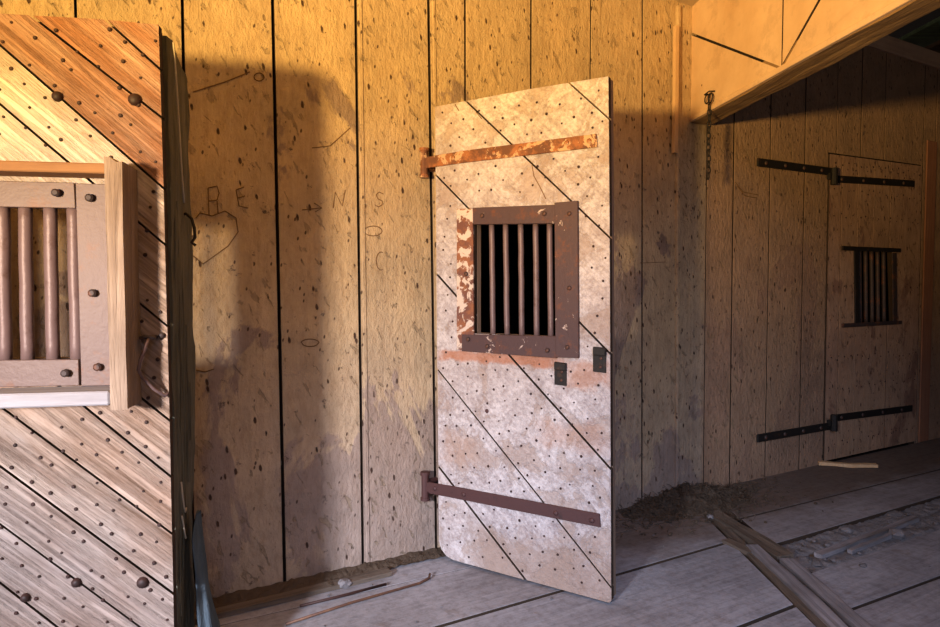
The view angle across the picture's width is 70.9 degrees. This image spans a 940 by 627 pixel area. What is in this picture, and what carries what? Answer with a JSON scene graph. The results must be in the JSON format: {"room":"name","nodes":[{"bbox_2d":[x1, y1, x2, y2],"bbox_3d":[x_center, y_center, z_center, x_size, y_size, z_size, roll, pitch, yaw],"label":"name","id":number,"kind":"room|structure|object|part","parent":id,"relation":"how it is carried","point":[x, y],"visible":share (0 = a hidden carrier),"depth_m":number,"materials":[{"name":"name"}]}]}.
{"room":"prison interior","nodes":[
{"label":"prison interior","id":0,"kind":"room"},
{"bbox_2d":[0,0,939,597],"bbox_3d":[0.568,-0.346,3.385,8.900,2.930,0.054,-1,3,-30],"label":"wall","id":1,"kind":"structure","parent":0,"point":[357,86],"depth_m":2.87,"materials":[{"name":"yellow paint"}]},
{"bbox_2d":[0,13,196,626],"bbox_3d":[-1.207,0.171,1.740,0.919,1.896,0.384,-1,3,-25],"label":"door","id":2,"kind":"structure","parent":1,"relation":"in","point":[98,461],"depth_m":1.77,"materials":[{"name":"brown wood"}]},
{"bbox_3d":[-1.312,0.157,1.720,0.544,0.073,0.014,0,2,-10],"label":"plate","id":3,"kind":"part","parent":2,"relation":"part of","materials":[{"name":"brown metal"}]},
{"bbox_3d":[-0.988,-0.075,1.764,0.104,0.537,0.016,0,2,-10],"label":"plate","id":4,"kind":"part","parent":2,"relation":"part of","materials":[{"name":"brown metal"}]},
{"bbox_3d":[-0.907,-0.076,1.727,0.046,0.640,0.118,0,2,-10],"label":"frame post","id":5,"kind":"part","parent":2,"relation":"part of","materials":[{"name":"brown wood"}]},
{"bbox_3d":[-0.853,0.145,1.772,0.021,0.171,0.086,2,3,33],"label":"pull handle","id":6,"kind":"part","parent":2,"relation":"part of","materials":[{"name":"paint"}]},
{"bbox_3d":[-0.825,-0.535,1.869,0.005,0.430,0.088,0,2,-10],"label":"frayed cord","id":7,"kind":"part","parent":2,"relation":"part of","materials":[{"name":"beige fabric"}]},
{"bbox_3d":[-0.822,0.526,1.895,0.005,0.100,0.051,0,2,-10],"label":"frayed cord","id":8,"kind":"part","parent":2,"relation":"part of","materials":[{"name":"beige fabric"}]},
{"bbox_3d":[-0.821,0.613,1.893,0.005,0.079,0.040,0,2,-10],"label":"frayed cord","id":9,"kind":"part","parent":2,"relation":"part of","materials":[{"name":"beige fabric"}]},
{"bbox_2d":[192,510,219,626],"bbox_3d":[-0.803,0.791,2.012,0.063,0.395,0.177,-1,2,-15],"label":"metal bar","id":10,"kind":"object","parent":2,"relation":"hanging from","point":[206,613],"visible":1,"depth_m":1.96,"materials":[{"name":"grey metal"}]},
{"bbox_2d":[419,76,615,602],"bbox_3d":[0.171,0.098,2.700,0.887,1.963,0.098,2,3,33],"label":"door","id":11,"kind":"structure","parent":1,"relation":"in","point":[525,487],"depth_m":2.62,"materials":[{"name":"white paint"}]},
{"bbox_3d":[-0.018,-0.140,2.772,0.085,0.601,0.010,2,3,33],"label":"plate","id":12,"kind":"part","parent":11,"relation":"part of","materials":[{"name":"brown metal"}]},
{"bbox_3d":[0.153,0.125,2.673,0.441,0.086,0.011,2,3,33],"label":"plate","id":13,"kind":"part","parent":11,"relation":"part of","materials":[{"name":"brown metal"}]},
{"bbox_3d":[0.371,-0.128,2.521,0.104,0.596,0.014,2,3,33],"label":"plate","id":14,"kind":"part","parent":11,"relation":"part of","materials":[{"name":"brown metal"}]},
{"bbox_2d":[671,25,678,152],"bbox_3d":[1.125,-1.224,3.613,0.026,0.684,0.025,-1,3,-30],"label":"wooden lath","id":15,"kind":"object","parent":1,"relation":"attached to","point":[675,96],"visible":1,"depth_m":3.61,"materials":[{"name":"brown wood"}]},
{"bbox_2d":[674,5,680,486],"bbox_3d":[1.161,-0.324,3.695,0.066,2.740,0.024,-1,3,-30],"label":"trim","id":16,"kind":"structure","parent":1,"relation":"attached to","point":[678,7],"depth_m":3.69,"materials":[{"name":"yellow paint"}]},
{"bbox_2d":[757,154,921,460],"bbox_3d":[2.570,-0.046,4.527,1.934,2.085,0.107,-1,3,-30],"label":"door","id":17,"kind":"structure","parent":1,"relation":"in","point":[870,368],"depth_m":4.66,"materials":[{"name":"brown paint"}]},
{"bbox_3d":[2.680,-0.179,4.573,0.088,0.508,0.010,-1,3,-30],"label":"plate","id":18,"kind":"part","parent":17,"relation":"part of","materials":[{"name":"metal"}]},
{"bbox_3d":[2.861,0.074,4.687,0.747,0.028,0.012,-1,3,-30],"label":"plate","id":19,"kind":"part","parent":17,"relation":"part of","materials":[{"name":"metal"}]},
{"bbox_3d":[3.096,-0.192,4.813,0.091,0.498,0.010,-1,3,-30],"label":"plate","id":20,"kind":"part","parent":17,"relation":"part of","materials":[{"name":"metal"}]},
{"bbox_2d":[918,140,936,441],"bbox_3d":[3.509,-0.161,5.061,0.140,2.300,0.010,-1,3,-30],"label":"trim","id":21,"kind":"structure","parent":1,"relation":"attached to","point":[931,147],"depth_m":5.05,"materials":[{"name":"brown wood"}]},
{"bbox_2d":[74,0,888,448],"bbox_3d":[0.044,-0.477,4.237,8.850,3.000,1.950,-1,3,-30],"label":"wall","id":22,"kind":"structure","parent":0,"point":[513,229],"depth_m":5.47,"materials":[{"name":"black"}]},
{"bbox_2d":[867,36,939,69],"bbox_3d":[2.870,-1.904,4.685,3.550,0.115,0.141,-1,3,-30],"label":"trim","id":23,"kind":"structure","parent":22,"relation":"attached to","point":[891,45],"depth_m":4.79,"materials":[{"name":"brown wood"}]},
{"bbox_2d":[195,438,939,626],"bbox_3d":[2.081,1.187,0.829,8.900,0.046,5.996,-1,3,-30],"label":"floor","id":24,"kind":"structure","parent":0,"point":[696,580],"depth_m":2.68,"materials":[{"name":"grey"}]},
{"bbox_2d":[195,567,391,624],"bbox_3d":[-0.902,1.091,2.411,1.322,0.023,0.053,-1,3,-31],"label":"batten","id":25,"kind":"object","parent":24,"relation":"on","point":[286,596],"visible":0.77,"depth_m":2.53,"materials":[{"name":"brown wood"}]},
{"bbox_2d":[338,576,351,588],"bbox_3d":[-0.502,1.079,2.644,0.057,0.040,0.066,-1,2,-17],"label":"stone","id":26,"kind":"object","parent":25,"relation":"on","point":[346,582],"visible":0.98,"depth_m":2.62,"materials":[{"name":"white stone"}]},
{"bbox_2d":[212,547,445,607],"bbox_3d":[-0.696,1.082,2.635,1.500,0.025,0.082,-1,3,-30],"label":"dirt","id":27,"kind":"object","parent":24,"relation":"on","point":[237,596],"visible":0.58,"depth_m":2.70,"materials":[{"name":"brown soil"}]},
{"bbox_2d":[300,583,386,606],"bbox_3d":[-0.484,1.087,2.550,0.349,0.010,0.015,-1,3,-31],"label":"rod","id":28,"kind":"object","parent":24,"relation":"on","point":[383,584],"visible":1,"depth_m":2.54,"materials":[{"name":"brown wood"}]},
{"bbox_2d":[285,573,430,624],"bbox_3d":[-0.395,1.086,2.515,0.629,0.014,0.043,-2,3,-39],"label":"rod","id":29,"kind":"object","parent":24,"relation":"on","point":[429,575],"visible":1,"depth_m":2.49,"materials":[{"name":"brown wood"}]},
{"bbox_2d":[615,474,833,538],"bbox_3d":[1.327,1.008,3.539,2.015,0.124,0.598,-1,3,-29],"label":"pile","id":30,"kind":"object","parent":24,"relation":"on","point":[685,501],"visible":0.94,"depth_m":3.56,"materials":[{"name":"brown soil"}]},
{"bbox_2d":[707,510,793,562],"bbox_3d":[1.347,1.077,3.222,0.098,0.044,0.590,0,2,-12],"label":"plank","id":31,"kind":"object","parent":24,"relation":"on","point":[748,535],"depth_m":3.13,"materials":[{"name":"brown wood"}]},
{"bbox_2d":[712,518,828,626],"bbox_3d":[1.243,1.126,2.207,0.053,0.038,2.627,0,2,2],"label":"plank","id":32,"kind":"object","parent":24,"relation":"on","point":[728,533],"depth_m":2.70,"materials":[{"name":"brown wood"}]},
{"bbox_2d":[721,538,752,555],"bbox_3d":[1.236,1.075,3.039,0.055,0.025,0.157,-1,3,-24],"label":"wood scrap","id":33,"kind":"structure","parent":32,"relation":"on","point":[744,549],"depth_m":3.03,"materials":[{"name":"brown wood"}]},
{"bbox_2d":[746,544,849,626],"bbox_3d":[1.295,1.099,2.649,0.065,0.048,0.786,0,2,0],"label":"plank","id":34,"kind":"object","parent":24,"relation":"on","point":[792,584],"depth_m":2.59,"materials":[{"name":"brown wood"}]},
{"bbox_2d":[779,560,875,626],"bbox_3d":[1.372,1.099,2.560,0.067,0.052,0.605,0,2,-1],"label":"plank","id":35,"kind":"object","parent":24,"relation":"on","point":[848,614],"depth_m":2.53,"materials":[{"name":"brown wood"}]},
{"bbox_2d":[818,461,878,467],"bbox_3d":[2.513,1.007,4.396,0.364,0.026,0.044,0,2,10],"label":"stick","id":36,"kind":"object","parent":24,"relation":"on","point":[822,463],"visible":1,"depth_m":4.38,"materials":[{"name":"beige wood"}]},
{"bbox_2d":[781,498,939,572],"bbox_3d":[3.147,1.061,3.879,4.000,0.060,0.355,-1,3,-30],"label":"wooden plank","id":37,"kind":"object","parent":24,"relation":"on","point":[928,513],"depth_m":3.18,"materials":[{"name":"grey wood"}]},
{"bbox_2d":[811,560,822,566],"bbox_3d":[1.512,1.091,2.876,0.045,0.032,0.051,1,3,23],"label":"stone","id":38,"kind":"object","parent":37,"relation":"on","point":[816,563],"visible":1,"depth_m":2.87,"materials":[{"name":"grey stone"}]},
{"bbox_2d":[841,526,852,532],"bbox_3d":[1.872,1.073,3.279,0.049,0.031,0.050,1,3,29],"label":"stone","id":39,"kind":"object","parent":37,"relation":"on","point":[846,528],"visible":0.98,"depth_m":3.26,"materials":[{"name":"grey stone"}]},
{"bbox_3d":[1.931,1.073,3.181,0.904,0.025,0.039,-2,3,-32],"label":"broken slat","id":40,"kind":"part","parent":37,"relation":"part of","materials":[{"name":"grey wood"}]},
{"bbox_3d":[1.881,1.075,3.092,0.378,0.021,0.025,-2,3,-33],"label":"broken slat","id":41,"kind":"part","parent":37,"relation":"part of","materials":[{"name":"grey wood"}]},
{"bbox_2d":[888,528,905,538],"bbox_3d":[2.060,1.064,3.184,0.076,0.047,0.069,-1,3,-23],"label":"stone","id":42,"kind":"object","parent":37,"relation":"on","point":[897,534],"visible":0.98,"depth_m":3.16,"materials":[{"name":"grey stone"}]},
{"bbox_2d":[859,563,866,567],"bbox_3d":[1.680,1.077,2.821,0.031,0.022,0.034,1,3,31],"label":"stone","id":43,"kind":"object","parent":24,"relation":"on","point":[862,565],"visible":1,"depth_m":2.81,"materials":[{"name":"grey stone"}]},
{"bbox_2d":[674,0,698,5],"bbox_3d":[-1.123,-1.614,0.719,6.154,0.035,5.958,0,2,0],"label":"ceiling","id":44,"kind":"structure","parent":0,"point":[688,2],"depth_m":3.63,"materials":[{"name":"brown wood"}]},
{"bbox_2d":[689,0,939,122],"bbox_3d":[1.623,-1.376,1.008,0.153,0.834,5.551,0,2,-7],"label":"wall header","id":45,"kind":"structure","parent":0,"point":[744,51],"depth_m":2.96,"materials":[{"name":"beige paint"}]},
{"bbox_2d":[704,90,714,179],"bbox_3d":[1.258,-0.934,3.472,0.036,0.463,0.082,0,2,-7],"label":"chain","id":46,"kind":"object","parent":45,"relation":"hanging from","point":[706,93],"visible":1,"depth_m":3.47,"materials":[{"name":"metal"}]},
{"bbox_2d":[890,8,939,38],"bbox_3d":[4.267,-1.332,4.939,7.300,4.650,11.100,-1,3,-30],"label":"ceiling","id":47,"kind":"structure","parent":0,"point":[935,14],"depth_m":8.59,"materials":[{"name":"brown wood"}]},
{"bbox_2d":[899,17,939,47],"bbox_3d":[3.809,-2.287,5.275,0.404,0.030,1.277,0,2,0],"label":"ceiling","id":48,"kind":"structure","parent":0,"point":[927,34],"depth_m":5.41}
]}

